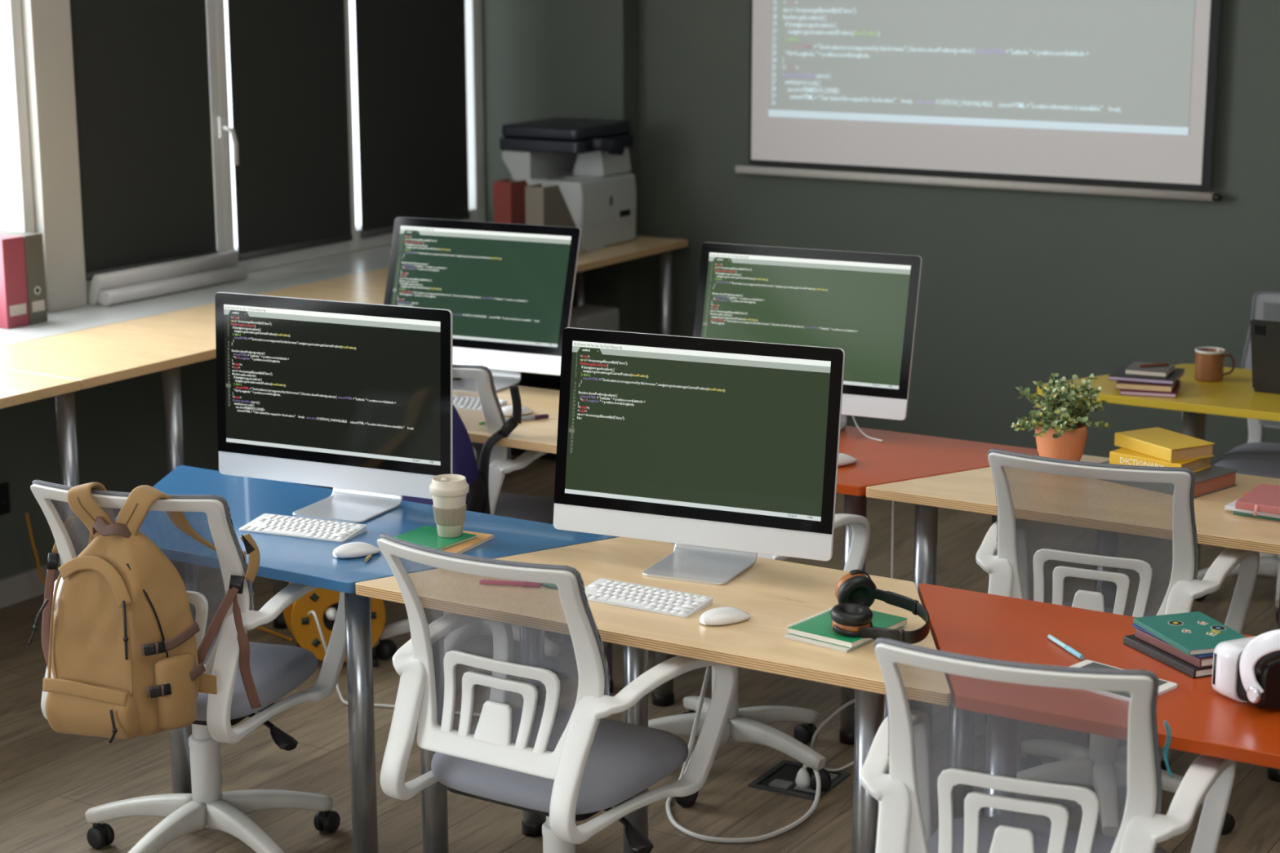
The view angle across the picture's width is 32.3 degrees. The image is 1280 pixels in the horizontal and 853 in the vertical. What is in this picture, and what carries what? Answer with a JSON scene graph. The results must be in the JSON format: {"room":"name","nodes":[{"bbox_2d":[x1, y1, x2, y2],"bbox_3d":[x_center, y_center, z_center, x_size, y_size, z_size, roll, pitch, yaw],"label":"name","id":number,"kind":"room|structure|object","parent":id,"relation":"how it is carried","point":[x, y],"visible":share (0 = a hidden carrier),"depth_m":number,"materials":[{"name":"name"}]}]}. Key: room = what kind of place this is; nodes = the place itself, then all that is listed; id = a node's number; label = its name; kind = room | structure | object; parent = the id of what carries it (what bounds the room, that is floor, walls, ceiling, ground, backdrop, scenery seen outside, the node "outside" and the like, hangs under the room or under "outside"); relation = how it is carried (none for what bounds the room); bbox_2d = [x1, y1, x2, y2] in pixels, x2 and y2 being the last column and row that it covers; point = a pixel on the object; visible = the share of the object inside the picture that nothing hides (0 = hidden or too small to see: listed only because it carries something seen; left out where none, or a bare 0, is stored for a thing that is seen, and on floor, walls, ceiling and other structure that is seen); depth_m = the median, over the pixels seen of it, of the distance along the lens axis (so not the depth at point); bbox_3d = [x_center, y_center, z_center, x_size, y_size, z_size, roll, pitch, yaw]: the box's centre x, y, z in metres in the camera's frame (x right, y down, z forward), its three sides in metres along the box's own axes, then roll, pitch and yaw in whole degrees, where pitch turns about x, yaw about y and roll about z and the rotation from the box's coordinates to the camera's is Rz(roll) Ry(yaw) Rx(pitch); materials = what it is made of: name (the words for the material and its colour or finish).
{"room":"computer lab","nodes":[
{"label":"computer lab","id":0,"kind":"room"},
{"bbox_2d":[0,0,639,579],"bbox_3d":[-3.371,-0.503,4.786,0.915,3.100,11.480,7,15,30],"label":"wall","id":1,"kind":"structure","parent":0,"point":[542,59],"depth_m":9.24,"materials":[{"name":"paint"}]},
{"bbox_2d":[0,482,10,515],"bbox_3d":[-2.050,0.240,6.960,0.016,0.100,0.160,7,15,30],"label":"wall socket","id":2,"kind":"object","parent":1,"relation":"attached to","point":[5,508],"visible":1,"depth_m":7.00,"materials":[{"name":"black plastic"}]},
{"bbox_2d":[0,493,6,506],"bbox_3d":[-2.024,0.234,6.990,0.004,0.040,0.040,7,15,30],"label":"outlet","id":3,"kind":"object","parent":2,"relation":"attached to","point":[2,496],"depth_m":7.00,"materials":[{"name":"black plastic"}]},
{"bbox_2d":[0,0,35,232],"bbox_3d":[-2.430,-1.256,6.807,0.090,2.010,1.310,7,15,30],"label":"window","id":4,"kind":"structure","parent":1,"relation":"in","point":[14,121],"depth_m":7.39,"materials":[{"name":"grey glass"}]},
{"bbox_2d":[0,0,87,312],"bbox_3d":[-2.056,-1.397,7.437,0.200,2.010,0.180,7,15,30],"label":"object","id":5,"kind":"structure","parent":1,"relation":"attached to","point":[46,24],"depth_m":7.47,"materials":[{"name":"grey paint"}]},
{"bbox_2d":[85,0,225,302],"bbox_3d":[-1.798,-1.484,7.824,0.090,2.010,0.766,7,15,30],"label":"window","id":6,"kind":"structure","parent":1,"relation":"in","point":[210,4],"depth_m":8.19,"materials":[{"name":"grey"}]},
{"bbox_2d":[0,244,391,346],"bbox_3d":[-3.315,0.127,5.293,0.515,0.030,10.549,7,15,30],"label":"windowsill","id":7,"kind":"structure","parent":1,"relation":"attached to","point":[88,316],"depth_m":7.89,"materials":[{"name":"grey"}]},
{"bbox_2d":[0,234,29,328],"bbox_3d":[-2.143,-0.484,7.281,0.241,0.295,0.095,7,15,30],"label":"ring binder","id":8,"kind":"object","parent":7,"relation":"on","point":[14,308],"visible":1,"depth_m":7.21,"materials":[{"name":"red"}]},
{"bbox_2d":[0,229,47,324],"bbox_3d":[-2.096,-0.501,7.356,0.241,0.295,0.078,7,15,30],"label":"ring binder","id":9,"kind":"object","parent":7,"relation":"on","point":[33,244],"visible":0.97,"depth_m":7.29,"materials":[{"name":"grey"}]},
{"bbox_2d":[88,0,353,306],"bbox_3d":[-1.539,-1.548,8.112,0.226,2.010,1.520,7,15,30],"label":"window","id":10,"kind":"structure","parent":1,"relation":"in","point":[224,128],"depth_m":8.16,"materials":[{"name":"grey"}]},
{"bbox_2d":[69,0,217,280],"bbox_3d":[-1.764,-1.496,7.760,0.042,1.900,0.690,7,15,30],"label":"roller blind","id":11,"kind":"object","parent":10,"relation":"attached to","point":[141,67],"visible":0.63,"depth_m":7.85,"materials":[{"name":"grey fabric"}]},
{"bbox_2d":[226,0,352,261],"bbox_3d":[-1.347,-1.632,8.435,0.042,1.930,0.680,7,15,30],"label":"roller blind","id":12,"kind":"object","parent":10,"relation":"attached to","point":[287,58],"visible":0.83,"depth_m":8.52,"materials":[{"name":"grey fabric"}]},
{"bbox_2d":[0,442,483,608],"bbox_3d":[-3.274,0.978,5.057,0.014,0.090,11.480,7,15,30],"label":"baseboard","id":13,"kind":"structure","parent":1,"relation":"attached to","point":[25,585],"depth_m":7.11,"materials":[{"name":"grey"}]},
{"bbox_2d":[346,0,485,251],"bbox_3d":[-0.962,-1.784,9.169,0.090,2.010,0.930,7,15,30],"label":"window","id":14,"kind":"structure","parent":1,"relation":"in","point":[473,32],"depth_m":9.57,"materials":[{"name":"grey"}]},
{"bbox_2d":[354,0,470,238],"bbox_3d":[-0.941,-1.778,9.088,0.042,1.930,0.745,7,15,30],"label":"roller blind","id":15,"kind":"object","parent":14,"relation":"attached to","point":[411,55],"visible":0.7,"depth_m":9.17,"materials":[{"name":"grey fabric"}]},
{"bbox_2d":[0,447,1279,852],"bbox_3d":[0.021,1.497,3.126,9.600,0.100,11.880,7,15,30],"label":"floor","id":16,"kind":"structure","parent":0,"point":[50,779],"depth_m":5.72,"materials":[{"name":"brown wood"}]},
{"bbox_2d":[0,368,80,408],"bbox_3d":[-2.265,0.381,6.009,0.608,0.839,1.497,7,15,30],"label":"desk","id":17,"kind":"object","parent":16,"relation":"on","point":[16,388],"visible":1,"depth_m":6.32,"materials":[{"name":"brown wood"}]},
{"bbox_2d":[25,512,293,642],"bbox_3d":[-1.481,0.454,6.914,0.994,0.302,0.124,5,14,24],"label":"cable","id":18,"kind":"object","parent":16,"relation":"on","point":[28,521],"visible":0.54,"depth_m":7.04,"materials":[{"name":"orange plastic"}]},
{"bbox_2d":[30,480,346,852],"bbox_3d":[-1.021,0.541,5.021,0.632,0.949,0.626,4,13,18],"label":"office chair","id":19,"kind":"object","parent":16,"relation":"on","point":[277,670],"visible":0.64,"depth_m":4.92,"materials":[{"name":"white plastic"}]},
{"bbox_2d":[27,482,261,743],"bbox_3d":[-1.090,0.377,4.702,0.526,0.532,0.345,3,13,16],"label":"backpack","id":20,"kind":"object","parent":19,"relation":"hanging from","point":[122,655],"visible":0.99,"depth_m":4.62,"materials":[{"name":"beige fabric"}]},
{"bbox_2d":[0,282,385,556],"bbox_3d":[-1.414,0.074,7.379,0.608,0.839,1.779,7,15,30],"label":"desk","id":21,"kind":"object","parent":16,"relation":"on","point":[166,342],"visible":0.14,"depth_m":6.87,"materials":[{"name":"brown wood"}]},
{"bbox_2d":[283,582,386,667],"bbox_3d":[-0.892,0.537,6.486,0.296,0.325,0.226,-3,13,-14],"label":"cable reel","id":22,"kind":"object","parent":16,"relation":"on","point":[324,602],"visible":0.36,"depth_m":6.42,"materials":[{"name":"orange"}]},
{"bbox_2d":[115,465,618,852],"bbox_3d":[-0.784,0.595,5.258,1.356,0.740,0.626,7,15,30],"label":"table","id":23,"kind":"object","parent":16,"relation":"on","point":[300,561],"visible":0.55,"depth_m":5.05,"materials":[{"name":"blue laminate"}]},
{"bbox_2d":[239,513,366,542],"bbox_3d":[-0.785,0.235,5.136,0.279,0.014,0.115,5,14,22],"label":"keyboard","id":24,"kind":"object","parent":23,"relation":"on","point":[266,523],"visible":1,"depth_m":5.13,"materials":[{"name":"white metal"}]},
{"bbox_2d":[214,292,452,523],"bbox_3d":[-0.707,-0.051,5.265,0.650,0.518,0.196,6,14,24],"label":"desktop computer","id":25,"kind":"object","parent":23,"relation":"on","point":[354,399],"visible":0.99,"depth_m":5.21,"materials":[{"name":"silver metal"}]},
{"bbox_2d":[332,542,381,558],"bbox_3d":[-0.633,0.273,4.934,0.111,0.028,0.063,-7,14,-30],"label":"computer mouse","id":26,"kind":"object","parent":23,"relation":"on","point":[353,549],"visible":0.98,"depth_m":4.91,"materials":[{"name":"white plastic"}]},
{"bbox_2d":[442,530,493,554],"bbox_3d":[-0.446,0.265,5.016,0.150,0.008,0.200,6,14,26],"label":"notebook","id":27,"kind":"object","parent":23,"relation":"on","point":[482,538],"visible":0.2,"depth_m":5.00,"materials":[{"name":"brown paper"}]},
{"bbox_2d":[393,525,476,550],"bbox_3d":[-0.476,0.255,5.025,0.150,0.006,0.150,8,15,33],"label":"notebook","id":28,"kind":"object","parent":27,"relation":"on","point":[426,535],"visible":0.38,"depth_m":5.02,"materials":[{"name":"green paper"}]},
{"bbox_2d":[429,474,469,537],"bbox_3d":[-0.434,0.182,5.028,0.090,0.134,0.090,7,15,30],"label":"coffee cup","id":29,"kind":"object","parent":28,"relation":"on","point":[449,492],"visible":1,"depth_m":5.00,"materials":[{"name":"beige plastic"}]},
{"bbox_2d":[307,610,480,716],"bbox_3d":[-0.612,0.682,6.105,0.889,0.209,0.176,7,14,29],"label":"cable","id":30,"kind":"object","parent":16,"relation":"on","point":[313,612],"visible":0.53,"depth_m":6.28,"materials":[{"name":"grey plastic"}]},
{"bbox_2d":[272,385,613,693],"bbox_3d":[-0.523,0.294,6.608,1.364,0.740,0.623,7,15,30],"label":"table","id":31,"kind":"object","parent":16,"relation":"on","point":[541,434],"visible":0.11,"depth_m":6.27,"materials":[{"name":"brown wood"}]},
{"bbox_2d":[452,394,506,411],"bbox_3d":[-0.542,-0.073,6.522,0.279,0.014,0.115,6,14,25],"label":"keyboard","id":32,"kind":"object","parent":31,"relation":"on","point":[503,402],"visible":0.16,"depth_m":6.50,"materials":[{"name":"white plastic"}]},
{"bbox_2d":[383,217,581,393],"bbox_3d":[-0.498,-0.368,6.734,0.650,0.498,0.196,6,14,25],"label":"desktop computer","id":33,"kind":"object","parent":31,"relation":"on","point":[508,289],"visible":0.9,"depth_m":6.71,"materials":[{"name":"silver metal"}]},
{"bbox_2d":[478,413,548,425],"bbox_3d":[-0.359,-0.019,6.279,0.215,0.014,0.013,-7,14,-27],"label":"marker","id":34,"kind":"object","parent":31,"relation":"on","point":[545,415],"visible":0.58,"depth_m":6.30,"materials":[{"name":"green"}]},
{"bbox_2d":[501,404,533,417],"bbox_3d":[-0.361,-0.049,6.377,0.111,0.028,0.063,-7,14,-30],"label":"computer mouse","id":35,"kind":"object","parent":31,"relation":"on","point":[507,410],"visible":0.62,"depth_m":6.36,"materials":[{"name":"white plastic"}]},
{"bbox_2d":[375,364,560,674],"bbox_3d":[-0.498,0.226,6.432,0.615,0.949,0.630,7,14,28],"label":"office chair","id":36,"kind":"object","parent":16,"relation":"on","point":[530,508],"visible":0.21,"depth_m":6.15,"materials":[{"name":"white plastic"}]},
{"bbox_2d":[402,377,521,514],"bbox_3d":[-0.565,0.077,6.056,0.462,0.526,0.272,1,13,3],"label":"backpack","id":37,"kind":"object","parent":36,"relation":"hanging from","point":[464,460],"visible":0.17,"depth_m":6.03,"materials":[{"name":"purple fabric"}]},
{"bbox_2d":[315,235,688,335],"bbox_3d":[-0.503,-0.253,8.845,0.608,0.839,1.726,7,15,30],"label":"desk","id":38,"kind":"object","parent":16,"relation":"on","point":[642,246],"visible":0.15,"depth_m":9.15,"materials":[{"name":"brown wood"}]},
{"bbox_2d":[493,178,528,224],"bbox_3d":[-0.483,-0.849,8.895,0.085,0.300,0.250,7,15,30],"label":"magazine file","id":39,"kind":"object","parent":38,"relation":"on","point":[508,197],"visible":0.39,"depth_m":8.78,"materials":[{"name":"red cardboard"}]},
{"bbox_2d":[524,183,578,256],"bbox_3d":[-0.346,-0.809,8.714,0.085,0.300,0.250,7,15,30],"label":"magazine file","id":40,"kind":"object","parent":38,"relation":"on","point":[544,206],"visible":0.45,"depth_m":8.61,"materials":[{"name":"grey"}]},
{"bbox_2d":[499,117,636,252],"bbox_3d":[-0.274,-1.005,9.137,0.451,0.500,0.440,7,15,30],"label":"printer","id":41,"kind":"object","parent":38,"relation":"on","point":[588,160],"visible":0.94,"depth_m":9.02,"materials":[{"name":"grey plastic"}]},
{"bbox_2d":[564,174,598,178],"bbox_3d":[-0.240,-1.026,9.063,0.140,0.002,0.140,7,15,30],"label":"paper","id":42,"kind":"object","parent":41,"relation":"on","point":[566,176],"depth_m":9.05,"materials":[{"name":"grey"}]},
{"bbox_2d":[511,382,559,461],"bbox_3d":[-0.309,-0.068,9.255,0.320,0.298,0.550,7,15,30],"label":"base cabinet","id":43,"kind":"object","parent":16,"relation":"on","point":[514,451],"visible":0.02,"depth_m":9.02,"materials":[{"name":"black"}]},
{"bbox_2d":[520,372,560,386],"bbox_3d":[-0.327,-0.308,9.182,0.270,0.200,0.400,7,15,30],"label":"printer","id":44,"kind":"object","parent":43,"relation":"on","point":[534,378],"visible":0.02,"depth_m":9.02,"materials":[{"name":"black plastic"}]},
{"bbox_2d":[568,304,618,330],"bbox_3d":[-0.241,-0.422,8.995,0.180,0.098,0.320,7,15,30],"label":"box","id":45,"kind":"object","parent":44,"relation":"on","point":[584,316],"visible":0.56,"depth_m":8.97,"materials":[{"name":"grey"}]},
{"bbox_2d":[377,533,737,852],"bbox_3d":[-0.184,0.649,4.526,0.633,0.949,0.650,8,15,31],"label":"office chair","id":46,"kind":"object","parent":16,"relation":"on","point":[566,766],"visible":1,"depth_m":4.34,"materials":[{"name":"white plastic"}]},
{"bbox_2d":[355,537,951,852],"bbox_3d":[0.138,0.714,4.711,1.373,0.740,0.626,7,15,30],"label":"table","id":47,"kind":"object","parent":16,"relation":"on","point":[776,594],"visible":0.61,"depth_m":4.55,"materials":[{"name":"brown wood"}]},
{"bbox_2d":[479,579,541,587],"bbox_3d":[-0.276,0.334,4.695,0.133,0.012,0.012,2,13,11],"label":"pen","id":48,"kind":"object","parent":47,"relation":"on","point":[482,580],"visible":0.44,"depth_m":4.69,"materials":[{"name":"red plastic"}]},
{"bbox_2d":[584,577,712,617],"bbox_3d":[0.003,0.355,4.588,0.279,0.014,0.115,7,15,30],"label":"keyboard","id":49,"kind":"object","parent":47,"relation":"on","point":[615,593],"visible":0.95,"depth_m":4.57,"materials":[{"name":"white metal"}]},
{"bbox_2d":[553,327,844,585],"bbox_3d":[0.128,0.061,4.763,0.650,0.513,0.196,5,14,24],"label":"desktop computer","id":50,"kind":"object","parent":47,"relation":"on","point":[726,452],"visible":1,"depth_m":4.72,"materials":[{"name":"silver metal"}]},
{"bbox_2d":[699,606,750,626],"bbox_3d":[0.172,0.378,4.450,0.111,0.028,0.063,-7,14,-30],"label":"computer mouse","id":51,"kind":"object","parent":47,"relation":"on","point":[722,615],"visible":1,"depth_m":4.43,"materials":[{"name":"white plastic"}]},
{"bbox_2d":[783,626,903,653],"bbox_3d":[0.405,0.406,4.375,0.150,0.006,0.206,10,16,38],"label":"notebook","id":52,"kind":"object","parent":47,"relation":"on","point":[788,636],"visible":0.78,"depth_m":4.30,"materials":[{"name":"beige paper"}]},
{"bbox_2d":[786,607,907,648],"bbox_3d":[0.410,0.395,4.382,0.160,0.019,0.200,10,16,38],"label":"spiral notebook","id":53,"kind":"object","parent":52,"relation":"on","point":[818,628],"visible":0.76,"depth_m":4.35,"materials":[{"name":"green paper"}]},
{"bbox_2d":[830,569,929,644],"bbox_3d":[0.472,0.352,4.342,0.234,0.094,0.193,7,15,30],"label":"headphones","id":54,"kind":"object","parent":53,"relation":"on","point":[855,593],"visible":0.98,"depth_m":4.33,"materials":[{"name":"black plastic"}]},
{"bbox_2d":[830,603,872,637],"bbox_3d":[0.414,0.378,4.318,0.082,0.050,0.083,7,15,30],"label":"ear cup","id":55,"kind":"object","parent":54,"relation":"on","point":[848,620],"depth_m":4.29,"materials":[{"name":"black leather"}]},
{"bbox_2d":[835,569,876,608],"bbox_3d":[0.433,0.331,4.425,0.078,0.088,0.088,7,15,30],"label":"ear cup","id":56,"kind":"object","parent":54,"relation":"on","point":[855,587],"depth_m":4.41,"materials":[{"name":"black leather"}]},
{"bbox_2d":[665,666,821,843],"bbox_3d":[0.234,0.791,5.381,0.367,0.305,0.430,7,15,30],"label":"cable","id":57,"kind":"object","parent":16,"relation":"on","point":[722,840],"visible":0.88,"depth_m":5.36,"materials":[{"name":"grey plastic"}]},
{"bbox_2d":[648,513,871,807],"bbox_3d":[0.206,0.418,5.562,0.623,0.949,0.617,7,14,28],"label":"office chair","id":58,"kind":"object","parent":16,"relation":"on","point":[748,724],"visible":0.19,"depth_m":5.61,"materials":[{"name":"white plastic"}]},
{"bbox_2d":[748,760,850,800],"bbox_3d":[0.405,0.893,5.588,0.190,0.009,0.200,7,14,29],"label":"box","id":59,"kind":"object","parent":16,"relation":"on","point":[780,779],"visible":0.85,"depth_m":5.58,"materials":[{"name":"grey plastic"}]},
{"bbox_2d":[795,767,810,788],"bbox_3d":[0.409,0.879,5.534,0.040,0.045,0.040,7,15,30],"label":"plug","id":60,"kind":"object","parent":59,"relation":"in","point":[802,780],"visible":1,"depth_m":5.52,"materials":[{"name":"white plastic"}]},
{"bbox_2d":[652,426,1039,745],"bbox_3d":[0.397,0.413,6.064,1.369,0.740,0.623,7,15,30],"label":"table","id":61,"kind":"object","parent":16,"relation":"on","point":[900,456],"visible":0.33,"depth_m":5.84,"materials":[{"name":"red laminate"}]},
{"bbox_2d":[693,242,921,430],"bbox_3d":[0.451,-0.236,6.112,0.650,0.506,0.196,6,14,25],"label":"desktop computer","id":62,"kind":"object","parent":61,"relation":"on","point":[864,305],"visible":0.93,"depth_m":6.06,"materials":[{"name":"silver metal"}]},
{"bbox_2d":[837,453,857,466],"bbox_3d":[0.520,0.084,5.771,0.111,0.028,0.063,-10,16,-38],"label":"computer mouse","id":63,"kind":"object","parent":61,"relation":"on","point":[843,459],"visible":0.54,"depth_m":5.75,"materials":[{"name":"white plastic"}]},
{"bbox_2d":[823,501,894,772],"bbox_3d":[0.553,0.527,5.606,0.269,0.704,0.012,-11,17,-41],"label":"cable","id":64,"kind":"object","parent":61,"relation":"hanging from","point":[893,502],"visible":0.37,"depth_m":5.64,"materials":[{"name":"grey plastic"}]},
{"bbox_2d":[852,415,883,441],"bbox_3d":[0.616,-0.039,6.112,0.017,0.121,0.231,-5,13,-20],"label":"cable","id":65,"kind":"object","parent":61,"relation":"on","point":[853,416],"visible":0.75,"depth_m":6.10,"materials":[{"name":"grey plastic"}]},
{"bbox_2d":[809,698,986,749],"bbox_3d":[0.658,0.770,5.773,0.585,0.179,0.097,-7,14,-30],"label":"cable","id":66,"kind":"object","parent":16,"relation":"on","point":[852,701],"visible":0.34,"depth_m":5.63,"materials":[{"name":"grey plastic"}]},
{"bbox_2d":[860,637,1236,852],"bbox_3d":[0.706,0.780,3.927,0.616,0.949,0.641,5,14,22],"label":"office chair","id":67,"kind":"object","parent":16,"relation":"on","point":[901,746],"visible":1,"depth_m":3.70,"materials":[{"name":"white plastic"}]},
{"bbox_2d":[1163,720,1173,777],"bbox_3d":[0.863,0.527,3.609,0.014,0.091,0.026,-2,13,-10],"label":"ribbon","id":68,"kind":"object","parent":67,"relation":"attached to","point":[1166,726],"visible":1,"depth_m":3.61,"materials":[{"name":"teal fabric"}]},
{"bbox_2d":[866,454,1279,782],"bbox_3d":[1.310,0.532,5.523,1.365,0.740,0.623,7,15,30],"label":"table","id":69,"kind":"object","parent":16,"relation":"on","point":[973,491],"visible":0.3,"depth_m":5.46,"materials":[{"name":"brown wood"}]},
{"bbox_2d":[1010,373,1111,461],"bbox_3d":[1.089,-0.013,5.726,0.251,0.235,0.279,1,13,5],"label":"potted plant","id":70,"kind":"object","parent":69,"relation":"on","point":[1061,430],"visible":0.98,"depth_m":5.69,"materials":[{"name":"green plant"}]},
{"bbox_2d":[1099,460,1238,498],"bbox_3d":[1.329,0.121,5.570,0.201,0.040,0.285,-11,17,-41],"label":"book","id":71,"kind":"object","parent":69,"relation":"on","point":[1213,479],"visible":0.21,"depth_m":5.49,"materials":[{"name":"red paper"}]},
{"bbox_2d":[1109,448,1211,472],"bbox_3d":[1.315,0.083,5.574,0.205,0.033,0.152,12,17,43],"label":"dictionary","id":72,"kind":"object","parent":71,"relation":"on","point":[1123,456],"visible":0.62,"depth_m":5.53,"materials":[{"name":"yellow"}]},
{"bbox_2d":[1114,426,1214,462],"bbox_3d":[1.326,0.045,5.585,0.141,0.034,0.215,-7,14,-27],"label":"book","id":73,"kind":"object","parent":72,"relation":"on","point":[1160,443],"visible":1,"depth_m":5.54,"materials":[{"name":"paper"}]},
{"bbox_2d":[1232,511,1279,521],"bbox_3d":[1.534,0.204,5.270,0.190,0.008,0.150,8,15,33],"label":"notebook","id":74,"kind":"object","parent":69,"relation":"on","point":[1234,513],"visible":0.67,"depth_m":5.23,"materials":[{"name":"green paper"}]},
{"bbox_2d":[1224,498,1279,518],"bbox_3d":[1.526,0.194,5.273,0.205,0.010,0.156,10,16,37],"label":"notebook","id":75,"kind":"object","parent":74,"relation":"on","point":[1231,506],"visible":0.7,"depth_m":5.24,"materials":[{"name":"white paper"}]},
{"bbox_3d":[1.538,0.184,5.281,0.195,0.005,0.140,5,13,21],"label":"notebook","id":76,"kind":"object","parent":75,"relation":"on","visible":0},
{"bbox_2d":[1235,484,1279,515],"bbox_3d":[1.542,0.182,5.258,0.190,0.028,0.209,7,15,30],"label":"notebook","id":77,"kind":"object","parent":76,"relation":"on","point":[1264,498],"visible":1,"depth_m":5.22,"materials":[{"name":"red leather"}]},
{"bbox_2d":[918,583,1279,821],"bbox_3d":[1.025,0.829,4.186,1.373,0.740,0.626,7,15,30],"label":"table","id":78,"kind":"object","parent":16,"relation":"on","point":[1202,720],"visible":0.62,"depth_m":4.21,"materials":[{"name":"red laminate"}]},
{"bbox_2d":[1047,634,1084,659],"bbox_3d":[0.823,0.426,4.269,0.011,0.011,0.134,-4,13,-16],"label":"pen","id":79,"kind":"object","parent":78,"relation":"on","point":[1068,648],"visible":1,"depth_m":4.25,"materials":[{"name":"teal plastic"}]},
{"bbox_2d":[1069,660,1177,702],"bbox_3d":[0.871,0.471,4.076,0.135,0.008,0.200,-12,17,-43],"label":"tablet","id":80,"kind":"object","parent":78,"relation":"on","point":[1165,686],"visible":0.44,"depth_m":4.05,"materials":[{"name":"white plastic"}]},
{"bbox_2d":[1123,634,1213,678],"bbox_3d":[1.055,0.432,4.228,0.151,0.017,0.225,-5,14,-22],"label":"notebook","id":81,"kind":"object","parent":78,"relation":"on","point":[1177,664],"visible":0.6,"depth_m":4.18,"materials":[{"name":"paper"}]},
{"bbox_2d":[1134,628,1213,668],"bbox_3d":[1.068,0.415,4.223,0.146,0.018,0.205,-5,14,-22],"label":"notebook","id":82,"kind":"object","parent":81,"relation":"on","point":[1206,662],"visible":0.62,"depth_m":4.18,"materials":[{"name":"paper"}]},
{"bbox_2d":[1131,623,1213,658],"bbox_3d":[1.068,0.402,4.228,0.150,0.004,0.215,-5,14,-22],"label":"notebook","id":83,"kind":"object","parent":82,"relation":"on","point":[1205,655],"visible":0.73,"depth_m":4.22,"materials":[{"name":"blue paper"}]},
{"bbox_2d":[1133,611,1246,655],"bbox_3d":[1.060,0.395,4.221,0.146,0.012,0.210,-4,13,-16],"label":"notebook","id":84,"kind":"object","parent":83,"relation":"on","point":[1193,633],"visible":0.96,"depth_m":4.21,"materials":[{"name":"teal paper"}]},
{"bbox_2d":[1212,627,1279,709],"bbox_3d":[1.172,0.417,3.924,0.216,0.176,0.270,-6,14,-24],"label":"headset","id":85,"kind":"object","parent":78,"relation":"on","point":[1246,669],"visible":1,"depth_m":3.90,"materials":[{"name":"white plastic"}]},
{"bbox_2d":[1235,657,1279,709],"bbox_3d":[1.163,0.448,3.959,0.176,0.096,0.067,-6,14,-24],"label":"cushion","id":86,"kind":"object","parent":85,"relation":"on","point":[1265,674],"depth_m":3.90,"materials":[{"name":"black fabric"}]},
{"bbox_2d":[975,448,1259,836],"bbox_3d":[1.118,0.485,5.258,0.627,0.947,0.629,6,14,25],"label":"office chair","id":87,"kind":"object","parent":16,"relation":"on","point":[1009,571],"visible":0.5,"depth_m":5.04,"materials":[{"name":"white plastic"}]},
{"bbox_2d":[1036,364,1279,612],"bbox_3d":[1.942,0.257,6.751,1.347,0.740,0.615,7,15,30],"label":"table","id":88,"kind":"object","parent":16,"relation":"on","point":[1235,396],"visible":0.39,"depth_m":6.63,"materials":[{"name":"yellow laminate"}]},
{"bbox_2d":[1120,380,1180,398],"bbox_3d":[1.552,-0.119,6.709,0.165,0.014,0.210,4,13,17],"label":"book","id":89,"kind":"object","parent":88,"relation":"on","point":[1132,393],"visible":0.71,"depth_m":6.62,"materials":[{"name":"pink paper"}]},
{"bbox_2d":[1115,379,1178,392],"bbox_3d":[1.543,-0.137,6.710,0.165,0.021,0.200,4,13,19],"label":"book","id":90,"kind":"object","parent":89,"relation":"on","point":[1125,385],"visible":0.57,"depth_m":6.62,"materials":[{"name":"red paper"}]},
{"bbox_2d":[1108,364,1184,384],"bbox_3d":[1.545,-0.159,6.728,0.195,0.014,0.200,5,14,23],"label":"book","id":91,"kind":"object","parent":90,"relation":"on","point":[1118,374],"visible":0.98,"depth_m":6.66,"materials":[{"name":"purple paper"}]},
{"bbox_2d":[1124,361,1175,377],"bbox_3d":[1.553,-0.174,6.719,0.125,0.017,0.130,6,14,25],"label":"notebook","id":92,"kind":"object","parent":91,"relation":"on","point":[1134,368],"visible":1,"depth_m":6.68,"materials":[{"name":"grey paper"}]},
{"bbox_2d":[1138,363,1168,367],"bbox_3d":[1.565,-0.187,6.721,0.096,0.009,0.009,-4,13,-15],"label":"pencil","id":93,"kind":"object","parent":92,"relation":"on","point":[1153,364],"visible":1,"depth_m":6.72,"materials":[{"name":"brown wood"}]},
{"bbox_2d":[1194,346,1235,382],"bbox_3d":[1.772,-0.190,6.839,0.091,0.096,0.112,-10,16,-38],"label":"mug","id":94,"kind":"object","parent":88,"relation":"on","point":[1209,361],"visible":1,"depth_m":6.82,"materials":[{"name":"brown ceramic"}]},
{"bbox_2d":[1250,319,1279,394],"bbox_3d":[2.037,-0.213,6.628,0.330,0.229,0.285,9,15,34],"label":"laptop","id":95,"kind":"object","parent":88,"relation":"on","point":[1264,335],"visible":1,"depth_m":6.60,"materials":[{"name":"grey plastic"}]},
{"bbox_2d":[1182,290,1279,622],"bbox_3d":[2.092,0.091,7.015,0.633,0.949,0.650,7,15,30],"label":"office chair","id":96,"kind":"object","parent":16,"relation":"on","point":[1255,457],"visible":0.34,"depth_m":7.07,"materials":[{"name":"white plastic"}]},
{"bbox_2d":[639,0,1279,465],"bbox_3d":[3.046,-1.154,7.652,9.600,3.100,0.200,7,15,30],"label":"wall","id":97,"kind":"structure","parent":0,"point":[1017,288],"depth_m":8.70,"materials":[{"name":"paint"}]},
{"bbox_2d":[735,0,1222,201],"bbox_3d":[1.267,-1.762,8.442,2.025,1.690,0.033,7,15,30],"label":"projection screen","id":98,"kind":"object","parent":97,"relation":"attached to","point":[1112,92],"visible":1,"depth_m":8.49,"materials":[{"name":"white fabric"}]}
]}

